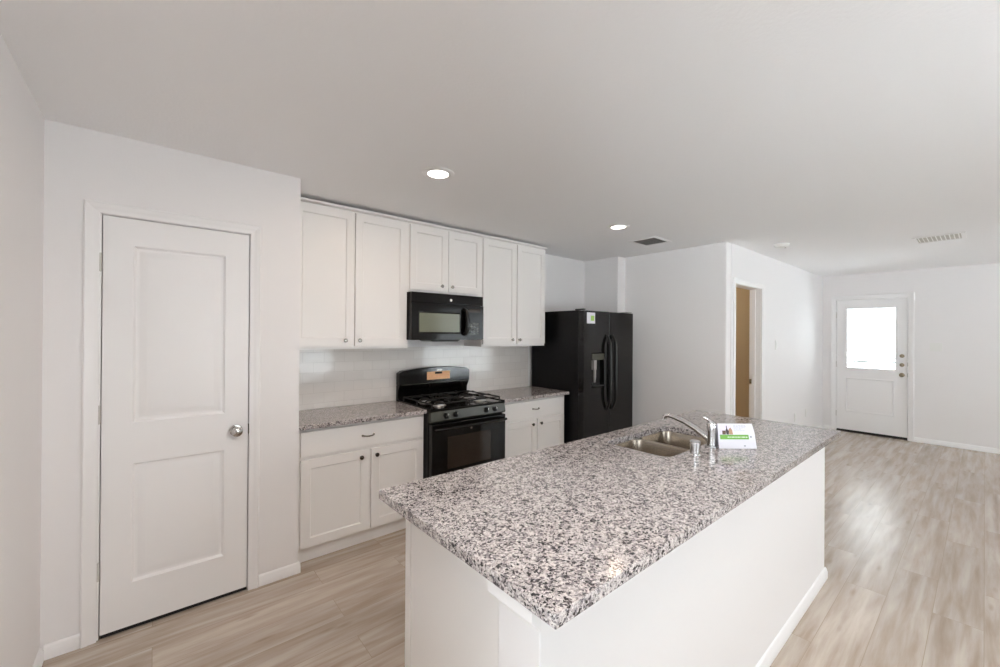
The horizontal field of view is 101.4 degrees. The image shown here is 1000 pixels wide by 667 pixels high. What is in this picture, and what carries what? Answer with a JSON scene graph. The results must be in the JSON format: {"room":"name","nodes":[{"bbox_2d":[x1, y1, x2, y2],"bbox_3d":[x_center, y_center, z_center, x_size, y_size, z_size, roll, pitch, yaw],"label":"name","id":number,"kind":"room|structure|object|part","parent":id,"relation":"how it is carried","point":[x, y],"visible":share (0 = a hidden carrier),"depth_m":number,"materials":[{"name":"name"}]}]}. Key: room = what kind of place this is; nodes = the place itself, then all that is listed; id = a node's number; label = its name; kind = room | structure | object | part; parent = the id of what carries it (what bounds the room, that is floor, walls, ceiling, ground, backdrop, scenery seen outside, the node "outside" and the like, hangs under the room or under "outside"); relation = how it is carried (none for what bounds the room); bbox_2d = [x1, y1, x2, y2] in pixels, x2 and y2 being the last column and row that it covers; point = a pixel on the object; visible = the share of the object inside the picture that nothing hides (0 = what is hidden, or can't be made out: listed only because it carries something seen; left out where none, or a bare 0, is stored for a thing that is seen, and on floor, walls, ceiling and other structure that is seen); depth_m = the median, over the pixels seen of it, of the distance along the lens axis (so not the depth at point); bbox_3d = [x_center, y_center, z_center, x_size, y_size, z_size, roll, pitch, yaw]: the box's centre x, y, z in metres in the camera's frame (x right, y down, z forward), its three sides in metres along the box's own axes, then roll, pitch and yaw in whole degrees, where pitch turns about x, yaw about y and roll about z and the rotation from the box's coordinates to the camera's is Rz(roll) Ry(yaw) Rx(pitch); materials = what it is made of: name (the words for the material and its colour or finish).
{"room":"kitchen","nodes":[
{"label":"kitchen","id":0,"kind":"room"},
{"bbox_2d":[0,34,44,666],"bbox_3d":[-0.530,0.257,-0.067,0.120,2.440,7.220,0,0,-40],"label":"wall","id":1,"kind":"structure","parent":0,"point":[22,122],"depth_m":1.54,"materials":[{"name":"white paint"}]},
{"bbox_2d":[32,648,43,666],"bbox_3d":[-0.147,1.446,-0.429,0.014,0.064,5.926,0,0,-40],"label":"baseboard","id":2,"kind":"structure","parent":1,"relation":"attached to","point":[39,659],"depth_m":1.79,"materials":[{"name":"white paint"}]},
{"bbox_2d":[40,119,300,648],"bbox_3d":[-1.842,0.255,2.412,1.072,2.440,0.584,0,0,-40],"label":"wall","id":3,"kind":"structure","parent":0,"point":[80,164],"depth_m":2.02,"materials":[{"name":"white paint"}]},
{"bbox_2d":[80,199,261,647],"bbox_3d":[-1.713,0.423,2.192,0.731,2.103,0.118,0,0,-40],"label":"door frame","id":4,"kind":"structure","parent":3,"relation":"attached to","point":[94,211],"depth_m":1.96,"materials":[{"name":"white paint"}]},
{"bbox_2d":[43,561,300,660],"bbox_3d":[-1.674,1.443,2.222,1.074,0.064,0.100,0,0,-40],"label":"baseboard","id":5,"kind":"structure","parent":3,"relation":"attached to","point":[51,650],"depth_m":1.91,"materials":[{"name":"white paint"}]},
{"bbox_2d":[97,215,248,638],"bbox_3d":[-1.679,0.453,2.146,0.620,2.042,0.105,0,0,-40],"label":"door","id":6,"kind":"structure","parent":3,"relation":"in","point":[173,419],"depth_m":2.14,"materials":[{"name":"white paint"}]},
{"bbox_3d":[-1.476,0.548,2.294,0.064,0.064,0.070,0,0,-40],"label":"knob","id":7,"kind":"part","parent":6,"relation":"part of","materials":[{"name":"silver metal"}]},
{"bbox_2d":[299,254,583,410],"bbox_3d":[-0.334,0.269,4.162,3.690,2.440,0.147,0,0,-40],"label":"wall","id":8,"kind":"structure","parent":0,"point":[564,277],"depth_m":5.02,"materials":[{"name":"white paint"}]},
{"bbox_2d":[299,201,407,349],"bbox_3d":[-1.168,-0.398,3.147,0.892,1.026,0.324,0,0,-40],"label":"upper cabinet","id":9,"kind":"object","parent":8,"relation":"attached to","point":[354,265],"visible":0.94,"depth_m":3.03,"materials":[{"name":"white paint"}]},
{"bbox_3d":[-1.249,-0.405,2.915,0.420,0.994,0.019,0,0,-40],"label":"door","id":10,"kind":"part","parent":9,"relation":"part of","materials":[{"name":"white paint"}]},
{"bbox_3d":[-0.922,-0.402,3.191,0.420,0.994,0.019,0,0,-40],"label":"door","id":11,"kind":"part","parent":9,"relation":"part of","materials":[{"name":"white paint"}]},
{"bbox_2d":[299,346,527,409],"bbox_3d":[-0.652,0.353,3.793,2.526,0.463,0.008,0,0,-40],"label":"backsplash","id":12,"kind":"structure","parent":8,"relation":"attached to","point":[327,377],"depth_m":3.50,"materials":[{"name":"white tile"}]},
{"bbox_2d":[408,223,481,296],"bbox_3d":[-0.535,-0.622,3.679,0.756,0.566,0.324,0,0,-40],"label":"upper cabinet","id":13,"kind":"object","parent":8,"relation":"attached to","point":[440,261],"visible":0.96,"depth_m":3.54,"materials":[{"name":"white paint"}]},
{"bbox_3d":[-0.598,-0.629,3.464,0.364,0.534,0.019,0,0,-40],"label":"door","id":14,"kind":"part","parent":13,"relation":"part of","materials":[{"name":"white paint"}]},
{"bbox_2d":[407,291,482,341],"bbox_3d":[-0.526,-0.134,3.617,0.726,0.406,0.416,0,0,-40],"label":"microwave","id":15,"kind":"object","parent":13,"relation":"attached to","point":[431,317],"visible":0.98,"depth_m":3.46,"materials":[{"name":"black metal"}]},
{"bbox_3d":[-0.515,-0.098,3.452,0.530,0.304,0.040,0,0,-40],"label":"door","id":16,"kind":"part","parent":15,"relation":"part of","materials":[{"name":"black glass"}]},
{"bbox_3d":[-0.293,-0.102,3.581,0.066,0.246,0.046,0,0,14],"label":"door handle","id":17,"kind":"part","parent":15,"relation":"part of","materials":[{"name":"black plastic"}]},
{"bbox_3d":[-0.237,-0.095,3.687,0.193,0.304,0.040,0,0,-40],"label":"control panel","id":18,"kind":"part","parent":15,"relation":"part of","materials":[{"name":"black plastic"}]},
{"bbox_3d":[-0.313,-0.627,3.704,0.367,0.534,0.019,0,0,-40],"label":"door","id":19,"kind":"part","parent":13,"relation":"part of","materials":[{"name":"white paint"}]},
{"bbox_2d":[464,237,544,346],"bbox_3d":[0.078,-0.387,4.197,0.850,1.026,0.324,0,0,-40],"label":"upper cabinet","id":20,"kind":"object","parent":8,"relation":"attached to","point":[513,275],"visible":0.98,"depth_m":4.06,"materials":[{"name":"white paint"}]},
{"bbox_2d":[301,197,546,249],"bbox_3d":[-0.553,-0.916,3.676,2.510,0.020,0.304,0,0,-40],"label":"crown molding","id":21,"kind":"structure","parent":20,"relation":"attached to","point":[303,199],"depth_m":3.35,"materials":[{"name":"white paint"}]},
{"bbox_3d":[-0.001,-0.394,3.968,0.419,0.994,0.019,0,0,-40],"label":"door","id":22,"kind":"part","parent":20,"relation":"part of","materials":[{"name":"white paint"}]},
{"bbox_3d":[0.323,-0.391,4.241,0.396,0.994,0.019,0,0,-40],"label":"door","id":23,"kind":"part","parent":20,"relation":"part of","materials":[{"name":"white paint"}]},
{"bbox_2d":[0,0,999,276],"bbox_3d":[2.835,-0.994,2.767,8.903,0.120,7.220,0,0,-40],"label":"ceiling","id":24,"kind":"structure","parent":0,"point":[844,133],"depth_m":1.72,"materials":[{"name":"white paint"}]},
{"bbox_2d":[422,167,453,179],"bbox_3d":[-0.369,-0.950,2.437,0.192,0.009,0.192,0,0,-40],"label":"recessed light","id":25,"kind":"object","parent":24,"relation":"in","point":[437,173],"visible":1,"depth_m":2.42,"materials":[{"name":"white paint"}]},
{"bbox_2d":[607,224,629,229],"bbox_3d":[1.044,-0.938,3.609,0.192,0.009,0.192,0,0,-40],"label":"recessed light","id":26,"kind":"object","parent":24,"relation":"in","point":[614,226],"visible":1,"depth_m":3.58,"materials":[{"name":"white paint"}]},
{"bbox_2d":[628,236,671,245],"bbox_3d":[1.523,-0.934,4.156,0.325,0.009,0.295,0,0,-40],"label":"ceiling vent","id":27,"kind":"object","parent":24,"relation":"in","point":[654,240],"visible":1,"depth_m":4.14,"materials":[{"name":"grey metal"}]},
{"bbox_2d":[774,243,789,248],"bbox_3d":[2.929,-0.909,4.253,0.140,0.040,0.140,0,0,-40],"label":"smoke detector","id":28,"kind":"object","parent":24,"relation":"attached to","point":[779,245],"visible":1,"depth_m":4.21,"materials":[{"name":"white plastic"}]},
{"bbox_2d":[911,231,966,243],"bbox_3d":[4.222,-0.916,3.937,0.360,0.009,0.350,0,0,-40],"label":"ceiling vent","id":29,"kind":"object","parent":24,"relation":"in","point":[958,235],"visible":1,"depth_m":3.93,"materials":[{"name":"white metal"}]},
{"bbox_2d":[42,431,999,666],"bbox_3d":[2.818,1.556,2.761,8.903,0.100,7.220,0,0,-40],"label":"floor","id":30,"kind":"structure","parent":0,"point":[912,529],"depth_m":2.29,"materials":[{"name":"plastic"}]},
{"bbox_2d":[298,414,423,562],"bbox_3d":[-1.091,1.046,3.056,0.913,0.869,0.548,0,0,-40],"label":"base cabinet","id":31,"kind":"object","parent":30,"relation":"on","point":[343,469],"visible":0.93,"depth_m":2.81,"materials":[{"name":"white paint"}]},
{"bbox_3d":[-1.099,1.093,2.742,0.446,0.560,0.019,0,0,-40],"label":"door","id":32,"kind":"part","parent":31,"relation":"part of","materials":[{"name":"white paint"}]},
{"bbox_3d":[-0.932,0.713,2.881,0.876,0.158,0.019,0,0,-40],"label":"drawer","id":33,"kind":"part","parent":31,"relation":"part of","materials":[{"name":"white paint"}]},
{"bbox_2d":[299,401,426,430],"bbox_3d":[-1.086,0.595,3.054,0.910,0.030,0.562,0,0,-40],"label":"countertop","id":34,"kind":"structure","parent":31,"relation":"on","point":[310,419],"depth_m":2.97,"materials":[{"name":"stone"}]},
{"bbox_3d":[-0.757,1.095,3.030,0.412,0.560,0.019,0,0,-40],"label":"door","id":35,"kind":"part","parent":31,"relation":"part of","materials":[{"name":"white paint"}]},
{"bbox_2d":[396,366,506,478],"bbox_3d":[-0.410,0.896,3.539,0.748,1.181,0.674,0,0,-40],"label":"gas range","id":36,"kind":"object","parent":30,"relation":"on","point":[462,429],"visible":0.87,"depth_m":3.40,"materials":[{"name":"black metal"}]},
{"bbox_3d":[-0.580,0.447,3.745,0.704,0.007,0.014,0,0,-40],"label":"backguard trim","id":37,"kind":"part","parent":36,"relation":"part of","materials":[{"name":"grey metal"}]},
{"bbox_2d":[399,393,504,411],"bbox_3d":[-0.411,0.589,3.543,0.748,0.024,0.525,0,0,-40],"label":"cooktop","id":38,"kind":"object","parent":36,"relation":"in","point":[486,403],"depth_m":3.43,"materials":[{"name":"black metal"}]},
{"bbox_2d":[423,412,501,478],"bbox_3d":[-0.448,1.044,3.583,0.744,0.884,0.560,0,0,-40],"label":"oven","id":39,"kind":"object","parent":36,"relation":"in","point":[426,423],"depth_m":3.16,"materials":[{"name":"black metal"}]},
{"bbox_3d":[-0.250,0.645,3.352,0.744,0.084,0.044,0,0,-40],"label":"control panel","id":40,"kind":"part","parent":36,"relation":"part of","materials":[{"name":"grey metal"}]},
{"bbox_3d":[-0.249,0.950,3.347,0.736,0.505,0.046,0,0,-40],"label":"oven door","id":41,"kind":"part","parent":36,"relation":"part of","materials":[{"name":"black ceramic"}]},
{"bbox_3d":[-0.213,0.734,3.307,0.709,0.028,0.064,0,0,-40],"label":"oven handle","id":42,"kind":"part","parent":36,"relation":"part of","materials":[{"name":"black metal"}]},
{"bbox_2d":[502,395,563,457],"bbox_3d":[0.179,1.057,4.127,0.885,0.869,0.548,0,0,-40],"label":"base cabinet","id":43,"kind":"object","parent":30,"relation":"on","point":[531,425],"visible":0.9,"depth_m":3.93,"materials":[{"name":"white paint"}]},
{"bbox_2d":[470,386,568,402],"bbox_3d":[0.185,0.607,4.126,0.905,0.030,0.562,0,0,-40],"label":"countertop","id":44,"kind":"structure","parent":43,"relation":"on","point":[528,392],"depth_m":4.08,"materials":[{"name":"stone"}]},
{"bbox_3d":[0.184,1.104,3.823,0.426,0.560,0.019,0,0,-40],"label":"door","id":45,"kind":"part","parent":43,"relation":"part of","materials":[{"name":"white paint"}]},
{"bbox_3d":[0.339,0.724,3.953,0.825,0.158,0.019,0,0,-40],"label":"drawer","id":46,"kind":"part","parent":43,"relation":"part of","materials":[{"name":"white paint"}]},
{"bbox_3d":[0.506,1.107,4.095,0.383,0.560,0.019,0,0,-40],"label":"door","id":47,"kind":"part","parent":43,"relation":"part of","materials":[{"name":"white paint"}]},
{"bbox_2d":[532,309,632,442],"bbox_3d":[0.959,0.624,4.650,0.890,1.748,0.811,0,0,-40],"label":"refrigerator","id":48,"kind":"object","parent":30,"relation":"on","point":[586,354],"visible":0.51,"depth_m":4.33,"materials":[{"name":"black metal"}]},
{"bbox_3d":[0.980,0.586,4.268,0.429,1.635,0.068,0,0,-40],"label":"freezer door","id":49,"kind":"part","parent":48,"relation":"part of","materials":[{"name":"black metal"}]},
{"bbox_3d":[0.981,0.394,4.258,0.045,0.233,0.051,0,0,-40],"label":"dispenser lever","id":50,"kind":"part","parent":48,"relation":"part of","materials":[{"name":"grey paint"}]},
{"bbox_3d":[1.151,0.412,4.330,0.030,0.807,0.076,0,0,-40],"label":"door handle","id":51,"kind":"part","parent":48,"relation":"part of","materials":[{"name":"black plastic"}]},
{"bbox_3d":[1.224,0.412,4.392,0.030,0.807,0.076,0,0,-40],"label":"door handle","id":52,"kind":"part","parent":48,"relation":"part of","materials":[{"name":"black plastic"}]},
{"bbox_3d":[1.322,0.589,4.557,0.455,1.635,0.068,0,0,-40],"label":"door","id":53,"kind":"part","parent":48,"relation":"part of","materials":[{"name":"black metal"}]},
{"bbox_2d":[405,438,827,666],"bbox_3d":[0.814,1.050,1.968,2.537,0.882,0.717,0,0,-40],"label":"kitchen island","id":54,"kind":"object","parent":30,"relation":"on","point":[733,593],"visible":0.56,"depth_m":1.38,"materials":[{"name":"white paint"}]},
{"bbox_3d":[0.029,0.631,0.955,0.026,0.057,0.155,0,0,-40],"label":"cap molding","id":55,"kind":"part","parent":54,"relation":"part of","materials":[{"name":"white paint"}]},
{"bbox_2d":[379,410,840,629],"bbox_3d":[0.807,0.593,1.976,2.542,0.031,0.859,0,0,-40],"label":"island countertop","id":56,"kind":"structure","parent":54,"relation":"on","point":[558,529],"depth_m":1.38,"materials":[{"name":"stone"}]},
{"bbox_2d":[616,431,706,456],"bbox_3d":[0.910,0.712,2.239,0.669,0.201,0.383,0,0,-40],"label":"sink","id":57,"kind":"object","parent":56,"relation":"in","point":[663,443],"visible":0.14,"depth_m":2.35,"materials":[{"name":"silver metal"}]},
{"bbox_2d":[616,439,687,456],"bbox_3d":[0.783,0.696,2.132,0.338,0.171,0.383,0,0,-40],"label":"basin","id":58,"kind":"object","parent":57,"relation":"in","point":[660,449],"depth_m":2.28,"materials":[{"name":"silver metal"}]},
{"bbox_2d":[640,431,706,449],"bbox_3d":[1.040,0.713,2.349,0.327,0.201,0.383,0,0,-40],"label":"basin","id":59,"kind":"object","parent":57,"relation":"in","point":[663,440],"depth_m":2.48,"materials":[{"name":"silver metal"}]},
{"bbox_2d":[662,413,717,448],"bbox_3d":[1.006,0.502,2.178,0.062,0.154,0.292,0,0,-40],"label":"faucet","id":60,"kind":"object","parent":56,"relation":"on","point":[710,437],"visible":1,"depth_m":2.10,"materials":[{"name":"silver metal"}]},
{"bbox_3d":[0.992,0.497,2.188,0.031,0.118,0.260,1,0,-42],"label":"spout","id":61,"kind":"part","parent":60,"relation":"part of","materials":[{"name":"silver metal"}]},
{"bbox_3d":[1.079,0.574,2.089,0.062,0.009,0.062,0,0,-40],"label":"plate","id":62,"kind":"part","parent":60,"relation":"part of","materials":[{"name":"silver metal"}]},
{"bbox_2d":[689,439,700,456],"bbox_3d":[0.928,0.543,1.947,0.054,0.069,0.054,0,0,-40],"label":"air gap cap","id":63,"kind":"object","parent":56,"relation":"in","point":[694,444],"visible":1,"depth_m":1.93,"materials":[{"name":"silver metal"}]},
{"bbox_2d":[716,424,756,448],"bbox_3d":[1.196,0.520,2.095,0.192,0.119,0.076,0,0,-1],"label":"tent card","id":64,"kind":"object","parent":56,"relation":"on","point":[728,436],"visible":1,"depth_m":2.07,"materials":[{"name":"white paper"}]},
{"bbox_3d":[1.196,0.520,2.110,0.192,0.119,0.045,0,0,-1],"label":"panel","id":65,"kind":"part","parent":64,"relation":"part of","materials":[{"name":"white paper"}]},
{"bbox_2d":[719,425,731,434],"bbox_3d":[1.147,0.489,2.078,0.064,0.048,0.013,0,0,-1],"label":"picture","id":66,"kind":"object","parent":64,"relation":"on","point":[723,429],"depth_m":2.08},
{"bbox_3d":[0.996,1.459,1.757,2.526,0.064,0.158,0,0,-40],"label":"baseboard","id":67,"kind":"part","parent":54,"relation":"part of","materials":[{"name":"white paint"}]},
{"bbox_2d":[584,242,730,425],"bbox_3d":[1.663,0.284,4.864,0.268,2.440,1.910,0,0,-40],"label":"wall","id":68,"kind":"structure","parent":0,"point":[679,300],"depth_m":4.56,"materials":[{"name":"white paint"}]},
{"bbox_2d":[735,287,749,417],"bbox_3d":[2.763,0.293,5.673,2.457,2.440,1.490,0,0,-40],"label":"wall","id":69,"kind":"structure","parent":0,"point":[742,295],"depth_m":5.46,"materials":[{"name":"beige paint"}]},
{"bbox_2d":[730,243,822,426],"bbox_3d":[3.758,0.299,5.460,3.703,2.440,0.120,0,0,-40],"label":"wall","id":70,"kind":"structure","parent":0,"point":[793,296],"depth_m":5.46,"materials":[{"name":"white paint"}]},
{"bbox_2d":[732,277,763,419],"bbox_3d":[2.718,0.465,4.570,0.887,2.090,0.138,0,0,-40],"label":"door frame","id":71,"kind":"structure","parent":70,"relation":"attached to","point":[756,323],"depth_m":4.79,"materials":[{"name":"white paint"}]},
{"bbox_2d":[822,263,999,448],"bbox_3d":[6.846,0.318,4.787,0.150,2.440,5.130,0,0,-40],"label":"wall","id":72,"kind":"structure","parent":0,"point":[957,387],"depth_m":5.54,"materials":[{"name":"white paint"}]},
{"bbox_2d":[836,297,907,438],"bbox_3d":[5.577,0.500,6.169,0.116,2.037,0.805,0,0,-40],"label":"door","id":73,"kind":"structure","parent":72,"relation":"in","point":[874,401],"depth_m":6.13,"materials":[{"name":"white paint"}]},
{"bbox_3d":[5.605,0.073,6.186,0.058,0.964,0.605,0,0,-40],"label":"glazing frame","id":74,"kind":"part","parent":73,"relation":"part of","materials":[{"name":"white glass"}]},
{"bbox_2d":[831,292,914,441],"bbox_3d":[5.631,0.474,6.210,0.168,2.118,0.935,0,0,-40],"label":"door frame","id":75,"kind":"structure","parent":72,"relation":"attached to","point":[911,296],"depth_m":6.03,"materials":[{"name":"white paint"}]},
{"bbox_2d":[823,425,999,453],"bbox_3d":[6.775,1.505,4.730,0.014,0.064,4.864,0,0,-40],"label":"baseboard","id":76,"kind":"structure","parent":72,"relation":"attached to","point":[920,440],"depth_m":5.50,"materials":[{"name":"white paint"}]},
{"label":"outside","id":77,"kind":"structure","parent":0,"visible":0},
{"bbox_2d":[848,351,894,368],"bbox_3d":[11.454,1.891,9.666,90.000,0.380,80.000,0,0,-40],"label":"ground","id":78,"kind":"structure","parent":77,"point":[872,356],"depth_m":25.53,"materials":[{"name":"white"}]},
{"bbox_2d":[848,354,869,362],"bbox_3d":[22.606,1.579,25.930,1.300,0.566,1.230,0,0,-40],"label":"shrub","id":79,"kind":"object","parent":78,"relation":"on","point":[858,358],"visible":0.77,"depth_m":25.56,"materials":[{"name":"white"}]},
{"bbox_2d":[875,355,894,363],"bbox_3d":[23.541,1.594,24.773,1.334,0.580,1.262,0,0,-40],"label":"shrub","id":80,"kind":"object","parent":78,"relation":"on","point":[886,359],"visible":0.68,"depth_m":24.55,"materials":[{"name":"white"}]}
]}

